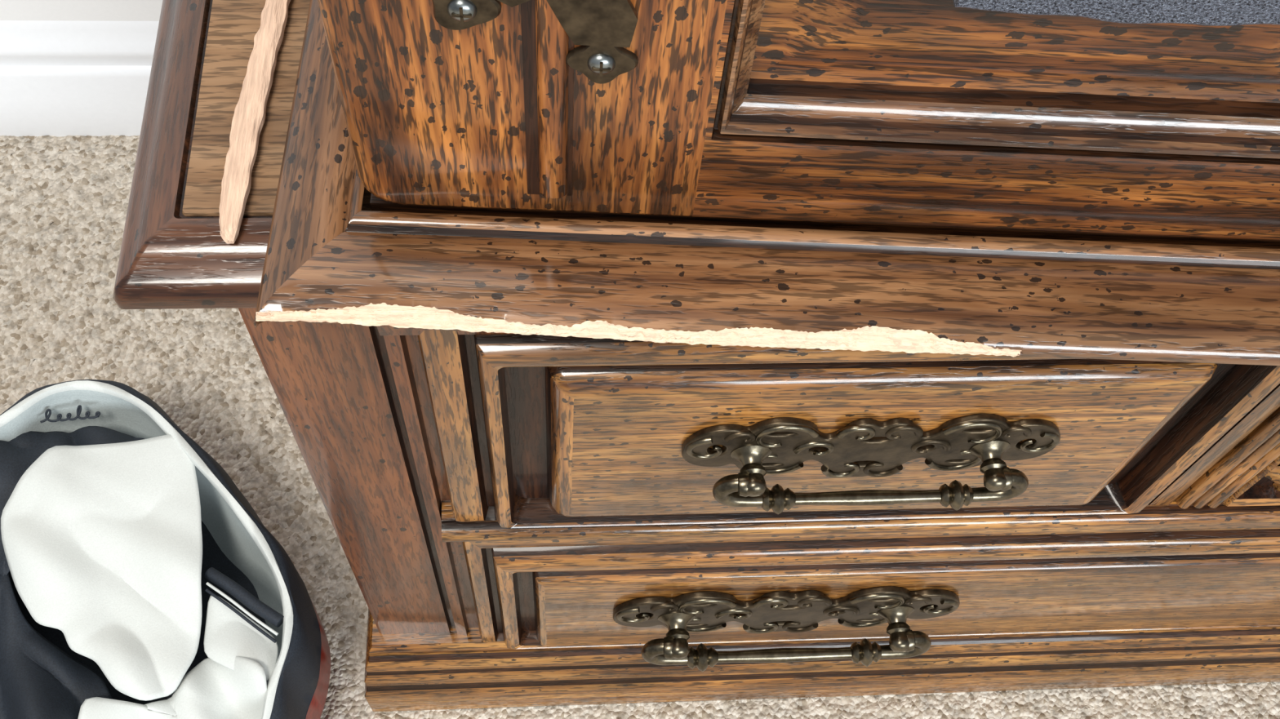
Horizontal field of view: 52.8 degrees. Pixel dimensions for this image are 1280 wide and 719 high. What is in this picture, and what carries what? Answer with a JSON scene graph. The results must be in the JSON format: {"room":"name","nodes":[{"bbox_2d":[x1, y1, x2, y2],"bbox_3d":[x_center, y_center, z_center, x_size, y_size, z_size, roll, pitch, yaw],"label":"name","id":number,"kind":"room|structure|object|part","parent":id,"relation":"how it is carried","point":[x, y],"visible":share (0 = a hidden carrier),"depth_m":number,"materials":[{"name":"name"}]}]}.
{"room":"bedroom","nodes":[
{"label":"bedroom","id":0,"kind":"room"},
{"bbox_2d":[0,0,162,21],"bbox_3d":[-0.161,-0.860,0.246,5.000,2.506,0.074,-1,62,-4],"label":"wall","id":1,"kind":"structure","parent":0,"point":[10,10],"depth_m":1.16,"materials":[{"name":"paint"}]},
{"bbox_2d":[0,20,159,137],"bbox_3d":[-0.224,-0.271,1.260,5.000,0.154,0.013,-1,62,-4],"label":"baseboard","id":2,"kind":"structure","parent":1,"relation":"attached to","point":[58,78],"depth_m":1.22,"materials":[{"name":"paint"}]},
{"label":"floor","id":3,"kind":"structure","parent":0,"visible":0},
{"bbox_2d":[0,135,1279,718],"bbox_3d":[-0.042,0.197,1.108,1.572,0.005,0.979,-1,62,-4],"label":"carpet","id":4,"kind":"object","parent":3,"relation":"on","point":[64,201],"visible":0.1,"depth_m":1.17,"materials":[{"name":"beige carpet"}]},
{"bbox_2d":[0,379,330,718],"bbox_3d":[-0.404,0.206,0.986,0.319,0.163,0.369,-1,62,-4],"label":"laundry basket","id":5,"kind":"object","parent":4,"relation":"on","point":[138,580],"visible":1,"depth_m":0.94,"materials":[{"name":"white fabric"}]},
{"bbox_3d":[-0.288,0.202,0.921,0.077,0.012,0.038,31,64,12],"label":"white panel","id":6,"kind":"part","parent":5,"relation":"part of","materials":[{"name":"fabric"}]},
{"bbox_2d":[238,307,1279,635],"bbox_3d":[0.366,-0.093,0.888,1.120,0.500,0.497,-1,62,-4],"label":"dresser","id":7,"kind":"object","parent":4,"relation":"on","point":[354,400],"depth_m":0.64,"materials":[{"name":"red wood"}]},
{"bbox_2d":[112,0,371,309],"bbox_3d":[0.379,-0.256,0.684,1.218,0.026,0.501,-1,62,-4],"label":"headboard","id":8,"kind":"object","parent":7,"relation":"on","point":[174,254],"visible":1,"depth_m":0.54,"materials":[{"name":"brown wood"}]},
{"bbox_2d":[218,0,290,244],"bbox_3d":[-0.166,-0.130,0.564,0.014,0.007,0.186,4,62,-2],"label":"wood splinter","id":9,"kind":"object","parent":8,"relation":"on","point":[250,112],"visible":1,"depth_m":0.55,"materials":[{"name":"beige wood"}]},
{"bbox_2d":[253,0,1279,365],"bbox_3d":[0.401,-0.320,0.317,1.061,0.676,0.387,2,62,-2],"label":"china hutch","id":10,"kind":"object","parent":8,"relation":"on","point":[1068,179],"visible":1,"depth_m":0.49,"materials":[{"name":"red wood"}]},
{"bbox_3d":[-0.128,-0.184,0.587,0.037,0.014,0.386,2,62,-2],"label":"moulding","id":11,"kind":"part","parent":10,"relation":"part of","materials":[{"name":"brown wood"}]},
{"bbox_3d":[-0.055,-0.113,0.411,0.022,0.021,0.003,2,62,-2],"label":"hinge plate","id":12,"kind":"part","parent":10,"relation":"part of","materials":[{"name":"metal"}]},
{"bbox_3d":[-0.013,-0.101,0.433,0.025,0.022,0.003,2,62,-2],"label":"hinge plate","id":13,"kind":"part","parent":10,"relation":"part of","materials":[{"name":"metal"}]},
{"bbox_3d":[0.381,-0.018,0.531,1.061,0.014,0.054,2,62,-2],"label":"moulding","id":14,"kind":"part","parent":10,"relation":"part of","materials":[{"name":"brown wood"}]},
{"bbox_3d":[0.155,-0.204,0.266,0.500,0.602,0.027,2,62,-2],"label":"door","id":15,"kind":"part","parent":10,"relation":"part of","materials":[{"name":"brown wood"}]},
{"bbox_3d":[0.198,-0.123,0.402,0.190,0.054,0.010,2,62,-2],"label":"silver glitter trim","id":16,"kind":"part","parent":10,"relation":"part of","materials":[{"name":"grey"}]},
{"bbox_2d":[376,325,512,335],"bbox_3d":[0.389,-0.025,0.578,1.000,0.016,0.016,-1,62,-4],"label":"rail","id":17,"kind":"object","parent":7,"relation":"attached to","point":[383,330],"visible":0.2,"depth_m":0.54,"materials":[{"name":"red wood"}]},
{"bbox_3d":[0.056,0.056,0.638,0.020,0.020,0.024,-1,62,-4],"label":"post","id":18,"kind":"part","parent":7,"relation":"part of","materials":[{"name":"grey metal"}]},
{"bbox_3d":[0.111,0.034,0.654,0.425,0.234,0.020,-1,62,-4],"label":"drawer front","id":19,"kind":"part","parent":7,"relation":"part of","materials":[{"name":"brown wood"}]},
{"bbox_2d":[441,499,1279,542],"bbox_3d":[0.375,0.091,0.787,0.982,0.029,0.022,-1,62,-4],"label":"trim","id":20,"kind":"structure","parent":7,"relation":"attached to","point":[452,531],"depth_m":0.76,"materials":[{"name":"brown wood"}]},
{"bbox_2d":[1221,456,1279,506],"bbox_3d":[0.458,0.026,0.679,0.211,0.232,0.015,-1,62,-4],"label":"carved panel","id":21,"kind":"object","parent":20,"relation":"on","point":[1260,491],"visible":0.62,"depth_m":0.77,"materials":[{"name":"brown wood"}]},
{"bbox_2d":[1264,466,1279,484],"bbox_3d":[0.375,0.068,0.743,0.038,0.026,0.014,2,62,-2],"label":"leaf","id":22,"kind":"object","parent":21,"relation":"attached to","point":[1273,475],"visible":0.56,"depth_m":0.74,"materials":[{"name":"brown wood"}]},
{"bbox_2d":[1271,482,1279,491],"bbox_3d":[0.388,0.072,0.753,0.024,0.036,0.013,6,62,0],"label":"leaf","id":23,"kind":"object","parent":21,"relation":"attached to","point":[1277,486],"visible":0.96,"depth_m":0.77,"materials":[{"name":"brown wood"}]},
{"bbox_3d":[0.116,0.055,0.643,0.191,0.068,0.029,-1,62,-4],"label":"bail pull handle","id":24,"kind":"part","parent":7,"relation":"part of","materials":[{"name":"metal"}]},
{"bbox_2d":[462,522,1279,671],"bbox_3d":[0.369,0.167,0.893,0.966,0.227,0.055,-1,62,-4],"label":"drawer","id":25,"kind":"object","parent":7,"relation":"in","point":[542,593],"depth_m":0.86,"materials":[{"name":"brown wood"}]},
{"bbox_3d":[0.026,0.190,0.884,0.026,0.026,0.030,-1,62,-4],"label":"post","id":26,"kind":"part","parent":25,"relation":"part of","materials":[{"name":"grey metal"}]},
{"bbox_3d":[0.102,0.189,0.890,0.242,0.086,0.037,-1,62,-4],"label":"bail pull handle","id":27,"kind":"part","parent":25,"relation":"part of","materials":[{"name":"metal"}]},
{"bbox_3d":[0.179,0.188,0.894,0.026,0.026,0.030,-1,62,-4],"label":"post","id":28,"kind":"part","parent":25,"relation":"part of","materials":[{"name":"grey metal"}]},
{"bbox_3d":[0.177,0.054,0.646,0.020,0.020,0.024,-1,62,-4],"label":"post","id":29,"kind":"part","parent":7,"relation":"part of","materials":[{"name":"grey metal"}]},
{"bbox_2d":[1175,407,1279,509],"bbox_3d":[0.330,0.028,0.670,0.008,0.228,0.016,-1,62,-4],"label":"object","id":30,"kind":"object","parent":7,"relation":"attached to","point":[1268,427],"visible":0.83,"depth_m":0.71,"materials":[{"name":"brown wood"}]},
{"bbox_2d":[1191,429,1279,508],"bbox_3d":[0.339,0.028,0.671,0.008,0.228,0.016,-1,62,-4],"label":"flute","id":31,"kind":"object","parent":7,"relation":"attached to","point":[1274,440],"visible":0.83,"depth_m":0.72,"materials":[{"name":"brown wood"}]},
{"bbox_2d":[1206,443,1279,508],"bbox_3d":[0.348,0.028,0.671,0.008,0.228,0.016,-1,62,-4],"label":"flute","id":32,"kind":"object","parent":7,"relation":"attached to","point":[1274,453],"visible":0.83,"depth_m":0.73,"materials":[{"name":"brown wood"}]},
{"bbox_2d":[364,608,1279,711],"bbox_3d":[0.349,0.035,1.154,1.152,0.110,0.492,-1,62,-4],"label":"plinth","id":33,"kind":"object","parent":4,"relation":"on","point":[451,670],"visible":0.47,"depth_m":1.02,"materials":[{"name":"brown wood"}]}
]}

